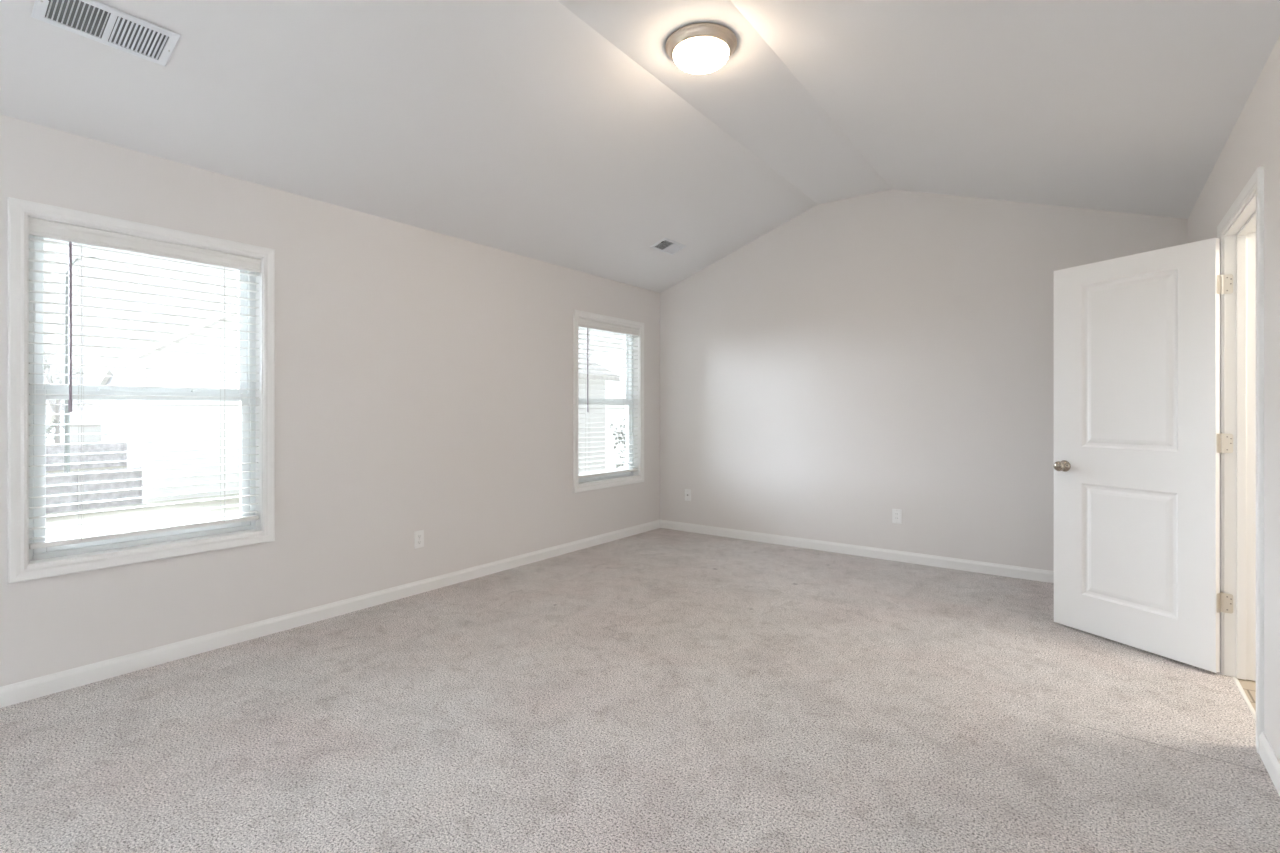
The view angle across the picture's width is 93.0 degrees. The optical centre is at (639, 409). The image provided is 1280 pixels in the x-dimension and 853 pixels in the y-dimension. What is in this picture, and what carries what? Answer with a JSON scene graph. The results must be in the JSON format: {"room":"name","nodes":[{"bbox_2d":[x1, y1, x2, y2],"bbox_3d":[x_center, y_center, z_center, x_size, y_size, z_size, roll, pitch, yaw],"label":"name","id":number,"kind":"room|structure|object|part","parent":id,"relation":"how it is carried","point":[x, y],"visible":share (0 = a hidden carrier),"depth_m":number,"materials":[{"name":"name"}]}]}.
{"room":"empty bedroom","nodes":[
{"label":"empty bedroom","id":0,"kind":"room"},
{"bbox_2d":[0,114,659,686],"bbox_3d":[-1.829,0.043,3.750,0.160,2.575,6.851,0,0,37],"label":"wall","id":1,"kind":"structure","parent":0,"point":[424,378],"depth_m":3.74,"materials":[{"name":"white paint"}]},
{"bbox_2d":[8,197,274,583],"bbox_3d":[-2.385,-0.082,2.985,0.172,1.610,1.028,0,0,37],"label":"window","id":2,"kind":"structure","parent":1,"relation":"in","point":[24,563],"depth_m":2.79,"materials":[{"name":"white paint"}]},
{"bbox_3d":[-2.436,-0.433,3.022,0.027,0.733,0.854,0,0,37],"label":"sash","id":3,"kind":"part","parent":2,"relation":"part of","materials":[{"name":"white plastic"}]},
{"bbox_3d":[-2.409,0.270,3.002,0.029,0.721,0.850,0,0,37],"label":"sash","id":4,"kind":"part","parent":2,"relation":"part of","materials":[{"name":"white plastic"}]},
{"bbox_2d":[29,217,260,548],"bbox_3d":[-2.355,-0.112,2.962,0.075,1.420,0.902,0,0,37],"label":"window blind","id":5,"kind":"object","parent":2,"relation":"attached to","point":[37,227],"visible":0.95,"depth_m":2.88,"materials":[{"name":"white plastic"}]},
{"bbox_3d":[-2.526,-0.096,2.748,0.056,1.362,0.014,0,0,37],"label":"ladder cord","id":6,"kind":"part","parent":5,"relation":"part of","materials":[{"name":"white fabric"}]},
{"bbox_3d":[-2.362,0.587,2.967,0.052,0.022,0.890,0,0,37],"label":"rail","id":7,"kind":"part","parent":5,"relation":"part of","materials":[{"name":"white plastic"}]},
{"bbox_3d":[-2.192,-0.096,3.197,0.056,1.362,0.014,0,0,37],"label":"ladder cord","id":8,"kind":"part","parent":5,"relation":"part of","materials":[{"name":"white fabric"}]},
{"bbox_3d":[-2.359,0.663,2.965,0.078,0.014,0.914,0,0,37],"label":"sill","id":9,"kind":"part","parent":2,"relation":"part of","materials":[{"name":"white paint"}]},
{"bbox_2d":[0,520,660,707],"bbox_3d":[-1.748,1.188,3.715,0.013,0.083,6.571,0,0,37],"label":"baseboard","id":10,"kind":"structure","parent":1,"relation":"attached to","point":[15,693],"depth_m":3.30,"materials":[{"name":"white paint"}]},
{"bbox_2d":[414,530,423,548],"bbox_3d":[-1.482,0.868,4.076,0.008,0.116,0.072,0,0,37],"label":"wall outlet","id":11,"kind":"object","parent":1,"relation":"attached to","point":[418,535],"visible":1,"depth_m":4.07,"materials":[{"name":"white plastic"}]},
{"bbox_2d":[573,309,643,492],"bbox_3d":[-0.330,-0.077,5.744,0.172,1.600,1.028,0,0,37],"label":"window","id":12,"kind":"structure","parent":1,"relation":"in","point":[611,480],"depth_m":6.02,"materials":[{"name":"white paint"}]},
{"bbox_3d":[-0.381,-0.428,5.782,0.027,0.723,0.854,0,0,37],"label":"sash","id":13,"kind":"part","parent":12,"relation":"part of","materials":[{"name":"clear glass"}]},
{"bbox_3d":[-0.353,0.270,5.761,0.029,0.721,0.850,0,0,37],"label":"sash","id":14,"kind":"part","parent":12,"relation":"part of","materials":[{"name":"glass"}]},
{"bbox_3d":[-0.367,-0.077,5.772,0.080,1.486,0.914,0,0,37],"label":"frame","id":15,"kind":"part","parent":12,"relation":"part of","materials":[{"name":"white plastic"}]},
{"bbox_2d":[578,318,638,478],"bbox_3d":[-0.300,-0.102,5.722,0.075,1.420,0.902,0,0,37],"label":"window blind","id":16,"kind":"object","parent":12,"relation":"attached to","point":[585,323],"visible":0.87,"depth_m":5.68,"materials":[{"name":"white plastic"}]},
{"bbox_3d":[-0.471,-0.086,5.507,0.056,1.362,0.014,0,0,37],"label":"ladder cord","id":17,"kind":"part","parent":16,"relation":"part of","materials":[{"name":"white fabric"}]},
{"bbox_3d":[-0.307,0.597,5.727,0.052,0.022,0.890,0,0,37],"label":"rail","id":18,"kind":"part","parent":16,"relation":"part of","materials":[{"name":"white plastic"}]},
{"bbox_3d":[-0.137,-0.086,5.957,0.056,1.362,0.014,0,0,37],"label":"ladder cord","id":19,"kind":"part","parent":16,"relation":"part of","materials":[{"name":"white fabric"}]},
{"bbox_3d":[-0.304,0.663,5.725,0.078,0.014,0.914,0,0,37],"label":"sill","id":20,"kind":"part","parent":12,"relation":"part of","materials":[{"name":"white paint"}]},
{"bbox_2d":[0,528,1279,852],"bbox_3d":[0.664,1.280,1.919,6.027,0.100,6.571,0,0,37],"label":"floor","id":21,"kind":"structure","parent":0,"point":[660,690],"depth_m":2.34,"materials":[{"name":"carpet"}]},
{"bbox_2d":[1232,676,1255,720],"bbox_3d":[2.514,1.231,2.494,0.017,0.010,0.746,0,0,37],"label":"threshold","id":22,"kind":"object","parent":21,"relation":"on","point":[1236,680],"visible":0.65,"depth_m":2.59,"materials":[{"name":"white wood"}]},
{"bbox_2d":[0,0,1279,292],"bbox_3d":[-0.113,-1.577,2.473,4.519,0.705,6.811,0,0,37],"label":"ceiling","id":23,"kind":"structure","parent":0,"point":[564,133],"depth_m":3.01,"materials":[{"name":"white paint"}]},
{"bbox_2d":[31,0,180,66],"bbox_3d":[-1.998,-1.443,2.286,0.181,0.064,0.396,0,0,37],"label":"ceiling vent","id":24,"kind":"object","parent":23,"relation":"in","point":[95,20],"visible":1,"depth_m":2.28,"materials":[{"name":"white metal"}]},
{"bbox_2d":[650,237,685,254],"bbox_3d":[0.252,-1.440,5.348,0.162,0.059,0.344,0,0,37],"label":"ceiling vent","id":25,"kind":"object","parent":23,"relation":"in","point":[666,245],"visible":1,"depth_m":5.34,"materials":[{"name":"white metal"}]},
{"bbox_2d":[665,22,736,73],"bbox_3d":[0.302,-1.756,3.006,0.353,0.108,0.353,0,0,37],"label":"ceiling light","id":26,"kind":"object","parent":23,"relation":"attached to","point":[704,47],"visible":1,"depth_m":2.92,"materials":[{"name":"white glass"}]},
{"bbox_3d":[0.302,-1.734,3.006,0.273,0.064,0.273,0,0,37],"label":"lamp shade","id":27,"kind":"part","parent":26,"relation":"part of","materials":[{"name":"white glass"}]},
{"bbox_2d":[660,189,1187,570],"bbox_3d":[1.945,-0.240,5.136,4.239,3.140,0.120,0,0,37],"label":"wall","id":28,"kind":"structure","parent":0,"point":[857,360],"depth_m":5.02,"materials":[{"name":"white paint"}]},
{"bbox_2d":[685,489,690,500],"bbox_3d":[0.481,0.861,6.141,0.072,0.116,0.017,0,0,37],"label":"cable plate","id":29,"kind":"object","parent":28,"relation":"attached to","point":[687,491],"visible":1,"depth_m":6.14,"materials":[{"name":"white plastic"}]},
{"bbox_2d":[660,520,1053,582],"bbox_3d":[1.857,1.188,5.119,4.093,0.083,0.013,0,0,37],"label":"baseboard","id":30,"kind":"structure","parent":28,"relation":"attached to","point":[908,557],"depth_m":5.04,"materials":[{"name":"white paint"}]},
{"bbox_2d":[892,509,901,523],"bbox_3d":[2.093,0.866,4.946,0.072,0.116,0.008,0,0,37],"label":"wall outlet","id":31,"kind":"object","parent":28,"relation":"attached to","point":[896,513],"visible":1,"depth_m":4.94,"materials":[{"name":"white plastic"}]},
{"bbox_2d":[1188,36,1279,760],"bbox_3d":[1.551,0.043,1.159,0.120,2.575,6.731,0,0,37],"label":"wall","id":32,"kind":"structure","parent":0,"point":[1253,142],"depth_m":2.10,"materials":[{"name":"white paint"}]},
{"bbox_2d":[1053,238,1222,672],"bbox_3d":[2.537,0.209,3.150,0.170,2.014,0.748,0,0,-23],"label":"door","id":33,"kind":"structure","parent":32,"relation":"in","point":[1138,439],"depth_m":3.08,"materials":[{"name":"white paint"}]},
{"bbox_3d":[2.369,0.316,3.417,0.068,0.064,0.064,0,0,-23],"label":"knob","id":34,"kind":"part","parent":33,"relation":"part of","materials":[{"name":"silver metal"}]},
{"bbox_2d":[1217,166,1263,752],"bbox_3d":[2.528,0.179,2.484,0.138,2.101,0.872,0,0,37],"label":"door frame","id":35,"kind":"structure","parent":32,"relation":"attached to","point":[1239,277],"depth_m":2.77,"materials":[{"name":"white paint"}]},
{"bbox_2d":[1259,731,1279,795],"bbox_3d":[0.902,1.188,0.398,0.013,0.083,4.416,0,0,37],"label":"baseboard","id":36,"kind":"structure","parent":32,"relation":"attached to","point":[1267,753],"depth_m":2.04,"materials":[{"name":"white paint"}]},
{"label":"outside","id":37,"kind":"structure","parent":0,"visible":0},
{"bbox_2d":[46,436,239,540],"bbox_3d":[-47.822,4.830,73.014,156.073,0.200,180.000,0,0,37],"label":"lawn","id":38,"kind":"structure","parent":37,"point":[67,519],"depth_m":27.21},
{"bbox_2d":[46,417,63,441],"bbox_3d":[-51.430,2.680,51.496,4.032,4.105,3.952,0,0,0],"label":"tree","id":39,"kind":"object","parent":38,"relation":"on","point":[49,429],"visible":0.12,"depth_m":52.16,"materials":[{"name":"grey plant"}]},
{"bbox_2d":[43,349,82,443],"bbox_3d":[-62.343,-0.903,64.950,4.872,11.272,5.251,0,0,37],"label":"tree","id":40,"kind":"object","parent":38,"relation":"on","point":[56,410],"visible":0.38,"depth_m":64.61,"materials":[{"name":"grey plant"}]},
{"bbox_2d":[64,267,68,383],"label":"street light","id":41,"kind":"object","parent":38,"relation":"on","point":[66,278],"depth_m":31.62,"materials":[{"name":"grey metal"}]},
{"bbox_2d":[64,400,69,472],"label":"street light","id":42,"kind":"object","parent":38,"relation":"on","point":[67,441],"depth_m":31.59,"materials":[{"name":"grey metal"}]},
{"bbox_2d":[46,411,100,443],"bbox_3d":[-66.273,2.410,79.273,11.900,4.640,14.900,0,0,37],"label":"house","id":43,"kind":"structure","parent":38,"relation":"on","point":[88,419],"depth_m":72.22,"materials":[{"name":"white"}]},
{"bbox_2d":[46,443,126,470],"bbox_3d":[-49.053,3.720,41.210,0.115,2.020,27.790,0,0,28],"label":"wooden fence","id":44,"kind":"object","parent":38,"relation":"on","point":[116,447],"visible":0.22,"depth_m":49.34,"materials":[{"name":"grey wood"}]},
{"bbox_3d":[-45.881,3.745,47.055,0.090,1.970,0.090,0,0,28],"label":"post","id":45,"kind":"part","parent":44,"relation":"part of","materials":[{"name":"grey wood"}]},
{"bbox_3d":[-49.066,4.385,41.217,0.040,0.090,27.789,0,0,28],"label":"rail","id":46,"kind":"part","parent":44,"relation":"part of","materials":[{"name":"grey wood"}]},
{"bbox_3d":[-49.066,2.985,41.217,0.040,0.090,27.789,0,0,28],"label":"rail","id":47,"kind":"part","parent":44,"relation":"part of","materials":[{"name":"grey wood"}]},
{"bbox_3d":[-49.066,3.685,41.217,0.040,0.090,27.789,0,0,28],"label":"rail","id":48,"kind":"part","parent":44,"relation":"part of","materials":[{"name":"grey wood"}]},
{"bbox_3d":[-44.740,3.745,49.166,0.090,1.970,0.090,0,0,28],"label":"post","id":49,"kind":"part","parent":44,"relation":"part of","materials":[{"name":"grey wood"}]},
{"bbox_3d":[-43.598,3.745,51.277,0.090,1.970,0.090,0,0,28],"label":"post","id":50,"kind":"part","parent":44,"relation":"part of","materials":[{"name":"grey wood"}]},
{"bbox_2d":[46,467,142,513],"bbox_3d":[-28.957,3.795,24.747,0.113,1.870,14.143,0,0,32],"label":"wooden fence","id":51,"kind":"object","parent":38,"relation":"on","point":[55,480],"visible":0.65,"depth_m":29.20,"materials":[{"name":"grey wood"}]},
{"bbox_3d":[-26.483,3.820,28.655,0.090,1.820,0.090,0,0,32],"label":"post","id":52,"kind":"part","parent":51,"relation":"part of","materials":[{"name":"white wood"}]},
{"bbox_3d":[-28.970,3.135,24.755,0.040,0.090,14.143,0,0,32],"label":"rail","id":53,"kind":"part","parent":51,"relation":"part of","materials":[{"name":"grey wood"}]},
{"bbox_3d":[-28.970,3.760,24.755,0.040,0.090,14.143,0,0,32],"label":"rail","id":54,"kind":"part","parent":51,"relation":"part of","materials":[{"name":"grey wood"}]},
{"bbox_3d":[-28.970,4.385,24.755,0.040,0.090,14.143,0,0,32],"label":"rail","id":55,"kind":"part","parent":51,"relation":"part of","materials":[{"name":"white wood"}]},
{"bbox_3d":[-25.203,3.820,30.686,0.090,1.820,0.090,0,0,32],"label":"post","id":56,"kind":"part","parent":51,"relation":"part of","materials":[{"name":"grey wood"}]},
{"bbox_2d":[98,368,126,442],"bbox_3d":[-46.238,0.310,63.481,10.900,8.840,14.300,0,0,37],"label":"house","id":57,"kind":"structure","parent":38,"relation":"on","point":[114,381],"depth_m":58.16,"materials":[{"name":"grey"}]},
{"bbox_2d":[114,306,239,501],"bbox_3d":[-22.489,-1.340,37.443,4.100,12.140,14.500,0,0,37],"label":"house","id":58,"kind":"structure","parent":38,"relation":"on","point":[154,382],"depth_m":32.55,"materials":[{"name":"white"}]},
{"bbox_2d":[578,352,619,473],"bbox_3d":[-8.239,0.310,25.772,10.900,8.840,10.000,0,0,37],"label":"house","id":59,"kind":"structure","parent":38,"relation":"on","point":[598,420],"depth_m":25.81,"materials":[{"name":"white"}]},
{"bbox_2d":[589,350,625,470],"bbox_3d":[1.540,0.410,37.816,11.200,8.640,10.400,0,0,37],"label":"house","id":60,"kind":"structure","parent":38,"relation":"on","point":[611,415],"depth_m":34.32,"materials":[{"name":"white"}]},
{"bbox_2d":[610,419,625,467],"bbox_3d":[-0.008,2.533,24.475,2.448,4.401,2.174,0,0,7],"label":"tree","id":61,"kind":"object","parent":38,"relation":"on","point":[619,438],"visible":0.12,"depth_m":24.46,"materials":[{"name":"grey plant"}]}
]}

